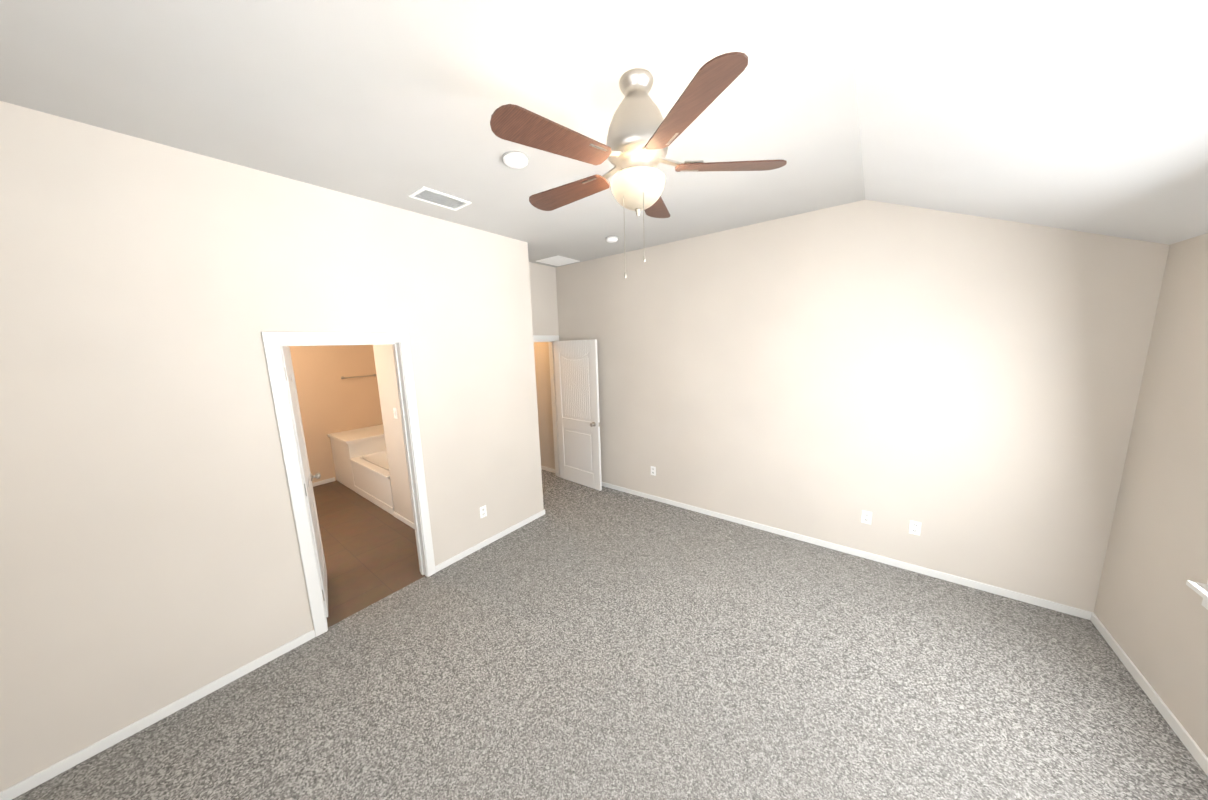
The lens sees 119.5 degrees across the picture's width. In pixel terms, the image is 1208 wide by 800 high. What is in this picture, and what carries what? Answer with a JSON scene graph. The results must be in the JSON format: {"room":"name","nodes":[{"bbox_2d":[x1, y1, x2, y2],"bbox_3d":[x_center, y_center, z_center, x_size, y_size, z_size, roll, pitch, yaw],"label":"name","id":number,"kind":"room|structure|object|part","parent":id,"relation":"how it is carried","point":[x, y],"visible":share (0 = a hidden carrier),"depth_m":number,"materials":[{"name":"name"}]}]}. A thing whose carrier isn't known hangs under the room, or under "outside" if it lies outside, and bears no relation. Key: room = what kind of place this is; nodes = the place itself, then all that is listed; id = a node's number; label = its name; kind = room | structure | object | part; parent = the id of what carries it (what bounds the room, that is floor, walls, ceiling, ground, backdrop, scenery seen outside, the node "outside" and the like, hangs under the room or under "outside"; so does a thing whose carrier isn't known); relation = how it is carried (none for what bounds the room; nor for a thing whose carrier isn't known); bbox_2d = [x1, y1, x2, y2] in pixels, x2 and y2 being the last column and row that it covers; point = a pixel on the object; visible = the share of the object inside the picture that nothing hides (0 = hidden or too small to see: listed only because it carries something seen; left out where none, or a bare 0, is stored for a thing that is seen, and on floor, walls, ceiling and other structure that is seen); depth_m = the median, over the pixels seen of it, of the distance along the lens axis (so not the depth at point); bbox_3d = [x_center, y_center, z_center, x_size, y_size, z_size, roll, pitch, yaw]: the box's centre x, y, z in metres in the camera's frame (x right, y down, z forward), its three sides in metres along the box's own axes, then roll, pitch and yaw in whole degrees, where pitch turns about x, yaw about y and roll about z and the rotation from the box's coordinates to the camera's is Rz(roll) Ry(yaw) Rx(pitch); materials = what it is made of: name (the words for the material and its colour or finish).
{"room":"empty bedroom","nodes":[
{"label":"empty bedroom","id":0,"kind":"room"},
{"bbox_2d":[0,101,543,791],"bbox_3d":[-1.920,0.055,2.535,0.120,3.150,3.670,5,11,37],"label":"wall","id":1,"kind":"structure","parent":0,"point":[150,555],"depth_m":1.92,"materials":[{"name":"paint"}]},
{"bbox_2d":[0,629,314,799],"bbox_3d":[-2.433,1.728,1.940,0.017,0.060,1.345,5,11,37],"label":"baseboard","id":2,"kind":"structure","parent":1,"relation":"attached to","point":[88,752],"depth_m":1.88,"materials":[{"name":"white wood"}]},
{"bbox_2d":[280,346,327,616],"bbox_3d":[-2.322,0.599,2.738,0.167,2.013,0.712,-9,11,-38],"label":"bathroom door","id":3,"kind":"structure","parent":1,"relation":"in","point":[307,476],"depth_m":2.64,"materials":[{"name":"white wood"}]},
{"bbox_3d":[-2.109,0.636,2.462,0.040,1.725,0.011,-9,11,-38],"label":"bathroom door hinges","id":4,"kind":"part","parent":3,"relation":"part of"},
{"bbox_3d":[-2.509,0.655,2.987,0.167,0.066,0.104,-9,11,-38],"label":"knob","id":5,"kind":"part","parent":3,"relation":"part of","materials":[{"name":"silver metal"}]},
{"bbox_2d":[261,332,435,636],"bbox_3d":[-1.852,0.558,2.687,0.160,2.105,0.860,5,11,37],"label":"door frame","id":6,"kind":"structure","parent":1,"relation":"attached to","point":[271,340],"depth_m":2.46,"materials":[{"name":"white wood"}]},
{"bbox_2d":[480,505,486,517],"bbox_3d":[-1.200,1.111,3.502,0.007,0.116,0.072,5,11,37],"label":"electrical outlet","id":7,"kind":"object","parent":1,"relation":"attached to","point":[483,512],"visible":1,"depth_m":3.50,"materials":[{"name":"white plastic"}]},
{"bbox_2d":[435,509,544,571],"bbox_3d":[-1.104,1.418,3.661,0.017,0.060,1.328,5,11,37],"label":"baseboard","id":8,"kind":"structure","parent":1,"relation":"attached to","point":[484,543],"depth_m":3.55,"materials":[{"name":"white wood"}]},
{"bbox_2d":[288,345,382,482],"bbox_3d":[-4.539,-0.137,5.073,0.270,2.900,2.580,5,11,37],"label":"wall","id":9,"kind":"structure","parent":0,"point":[330,400],"depth_m":5.37,"materials":[{"name":"paint"}]},
{"bbox_2d":[341,374,376,378],"bbox_3d":[-3.895,-0.374,5.617,0.063,0.043,0.500,5,11,37],"label":"towel rail","id":10,"kind":"object","parent":9,"relation":"attached to","point":[374,375],"visible":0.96,"depth_m":5.58,"materials":[{"name":"silver metal"}]},
{"bbox_2d":[313,480,424,626],"bbox_3d":[-3.092,1.469,4.240,3.800,0.099,2.820,5,11,37],"label":"floor","id":11,"kind":"structure","parent":0,"point":[370,552],"depth_m":3.52,"materials":[{"name":"brown tile"}]},
{"bbox_2d":[327,424,393,514],"bbox_3d":[-3.092,0.828,5.156,2.055,0.882,0.953,5,11,37],"label":"bathtub","id":12,"kind":"object","parent":11,"relation":"on","point":[360,460],"visible":0.38,"depth_m":5.01,"materials":[{"name":"white ceramic"}]},
{"bbox_2d":[373,344,413,522],"bbox_3d":[-1.988,0.007,3.659,1.350,2.900,0.120,5,11,37],"label":"wall","id":13,"kind":"structure","parent":0,"point":[389,402],"depth_m":3.92,"materials":[{"name":"paint"}]},
{"bbox_2d":[393,408,397,418],"bbox_3d":[-2.259,0.144,3.807,0.072,0.116,0.015,5,11,37],"label":"bathroom light switch","id":14,"kind":"object","parent":13,"relation":"attached to","point":[395,413],"visible":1,"depth_m":3.80,"materials":[{"name":"white plastic"}]},
{"bbox_2d":[0,0,864,267],"bbox_3d":[-0.738,-1.458,2.100,3.610,0.100,4.850,5,11,37],"label":"ceiling","id":15,"kind":"structure","parent":0,"point":[394,103],"depth_m":1.49,"materials":[{"name":"paint"}]},
{"bbox_2d":[408,187,470,210],"bbox_3d":[-1.191,-1.462,2.572,0.220,0.010,0.360,5,11,37],"label":"ceiling vent","id":16,"kind":"object","parent":15,"relation":"in","point":[428,195],"visible":0.98,"depth_m":2.56,"materials":[{"name":"white metal"}]},
{"bbox_2d":[503,151,527,168],"bbox_3d":[-0.514,-1.387,2.047,0.145,0.037,0.145,5,11,37],"label":"smoke detector","id":17,"kind":"object","parent":15,"relation":"attached to","point":[515,159],"visible":1,"depth_m":2.01,"materials":[{"name":"white plastic"}]},
{"bbox_2d":[536,255,579,265],"bbox_3d":[-0.593,-1.789,4.541,0.400,0.010,0.400,5,11,37],"label":"ceiling vent","id":18,"kind":"object","parent":15,"relation":"in","point":[557,260],"visible":1,"depth_m":4.51,"materials":[{"name":"white metal"}]},
{"bbox_2d":[606,236,617,242],"bbox_3d":[0.081,-1.654,3.639,0.125,0.037,0.125,5,11,37],"label":"smoke detector","id":19,"kind":"object","parent":15,"relation":"attached to","point":[610,239],"visible":0.98,"depth_m":3.60,"materials":[{"name":"white plastic"}]},
{"bbox_2d":[490,52,786,277],"bbox_3d":[0.105,-0.942,1.561,1.184,0.802,1.225,5,11,37],"label":"ceiling fan","id":20,"kind":"object","parent":15,"relation":"hanging from","point":[643,135],"visible":1,"depth_m":1.41,"materials":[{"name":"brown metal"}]},
{"bbox_3d":[0.148,-0.901,1.543,0.238,0.122,0.238,5,11,37],"label":"lamp shade","id":21,"kind":"part","parent":20,"relation":"part of","materials":[{"name":"beige glass"}]},
{"bbox_2d":[529,262,558,334],"bbox_3d":[-1.003,-0.325,4.777,0.120,3.150,1.060,5,11,37],"label":"wall","id":22,"kind":"structure","parent":0,"point":[543,290],"depth_m":4.80,"materials":[{"name":"paint"}]},
{"bbox_2d":[533,335,559,476],"bbox_3d":[-0.969,0.182,4.881,0.156,2.115,0.970,5,11,37],"label":"door frame","id":23,"kind":"structure","parent":22,"relation":"attached to","point":[554,404],"depth_m":5.17,"materials":[{"name":"white wood"}]},
{"bbox_2d":[553,339,601,490],"bbox_3d":[-0.372,0.198,4.884,0.814,2.023,0.167,6,12,41],"label":"entry door","id":24,"kind":"structure","parent":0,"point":[577,386],"depth_m":4.84,"materials":[{"name":"white wood"}]},
{"bbox_3d":[-0.103,0.319,4.666,0.104,0.066,0.167,6,12,41],"label":"knob","id":25,"kind":"part","parent":24,"relation":"part of","materials":[{"name":"silver metal"}]},
{"bbox_2d":[12,469,1207,799],"bbox_3d":[-0.862,1.634,2.753,7.320,0.100,4.850,5,11,37],"label":"floor carpet","id":26,"kind":"object","parent":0,"point":[576,641],"visible":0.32,"depth_m":1.99,"materials":[{"name":"grey carpet"}]},
{"bbox_2d":[534,200,1169,611],"bbox_3d":[0.523,-0.304,4.353,7.320,3.150,0.120,5,11,37],"label":"wall","id":27,"kind":"structure","parent":0,"point":[964,388],"depth_m":2.90,"materials":[{"name":"paint"}]},
{"bbox_2d":[541,466,554,472],"bbox_3d":[-1.485,1.052,6.068,2.010,0.060,0.013,5,11,37],"label":"baseboard","id":28,"kind":"structure","parent":27,"relation":"attached to","point":[547,469],"depth_m":5.59,"materials":[{"name":"white wood"}]},
{"bbox_2d":[651,466,655,475],"bbox_3d":[0.616,0.888,4.415,0.072,0.116,0.007,5,11,37],"label":"electrical outlet","id":29,"kind":"object","parent":27,"relation":"attached to","point":[653,470],"visible":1,"depth_m":4.41,"materials":[{"name":"white plastic"}]},
{"bbox_2d":[602,482,1093,618],"bbox_3d":[1.374,1.306,3.896,4.950,0.060,0.017,5,11,37],"label":"baseboard","id":30,"kind":"structure","parent":27,"relation":"attached to","point":[1081,613],"depth_m":3.07,"materials":[{"name":"white wood"}]},
{"bbox_2d":[861,510,871,524],"bbox_3d":[2.324,1.039,3.118,0.072,0.116,0.007,5,11,37],"label":"electrical outlet","id":31,"kind":"object","parent":27,"relation":"attached to","point":[866,517],"visible":1,"depth_m":3.12,"materials":[{"name":"white plastic"}]},
{"bbox_2d":[909,520,920,535],"bbox_3d":[2.581,1.062,2.923,0.072,0.116,0.007,5,11,37],"label":"electrical outlet","id":32,"kind":"object","parent":27,"relation":"attached to","point":[914,527],"visible":1,"depth_m":2.92,"materials":[{"name":"white plastic"}]},
{"bbox_2d":[849,0,1207,244],"bbox_3d":[1.334,-0.947,0.587,1.580,0.764,4.850,5,11,37],"label":"ceiling","id":33,"kind":"structure","parent":0,"point":[1089,116],"depth_m":1.37,"materials":[{"name":"paint"}]},
{"bbox_2d":[1094,233,1207,756],"bbox_3d":[1.913,0.291,0.284,0.120,3.150,4.730,5,11,37],"label":"wall","id":34,"kind":"structure","parent":0,"point":[1150,612],"depth_m":1.90,"materials":[{"name":"paint"}]},
{"bbox_2d":[1088,611,1207,775],"bbox_3d":[1.936,1.805,0.603,0.017,0.060,4.590,5,11,37],"label":"baseboard","id":35,"kind":"structure","parent":34,"relation":"attached to","point":[1170,718],"depth_m":1.85,"materials":[{"name":"white wood"}]},
{"bbox_2d":[1186,580,1207,609],"bbox_3d":[2.424,0.246,1.101,0.060,1.595,1.140,5,11,37],"label":"window sill","id":36,"kind":"structure","parent":34,"relation":"in","point":[1200,589],"depth_m":1.62,"materials":[{"name":"white"}]},
{"bbox_3d":[-3.995,0.174,2.982,3.700,2.900,0.120,5,11,37],"label":"wall","id":37,"kind":"structure","parent":0,"visible":0},
{"bbox_2d":[312,477,334,486],"bbox_3d":[-4.663,1.340,4.847,0.013,0.060,1.600,5,11,37],"label":"baseboard","id":38,"kind":"structure","parent":37,"relation":"attached to","point":[330,479],"depth_m":5.35,"materials":[{"name":"white wood"}]},
{"bbox_2d":[393,512,414,528],"bbox_3d":[-1.984,1.416,3.844,1.359,0.060,0.043,5,11,37],"label":"baseboard","id":39,"kind":"structure","parent":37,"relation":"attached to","point":[404,520],"depth_m":4.06,"materials":[{"name":"white wood"}]}
]}

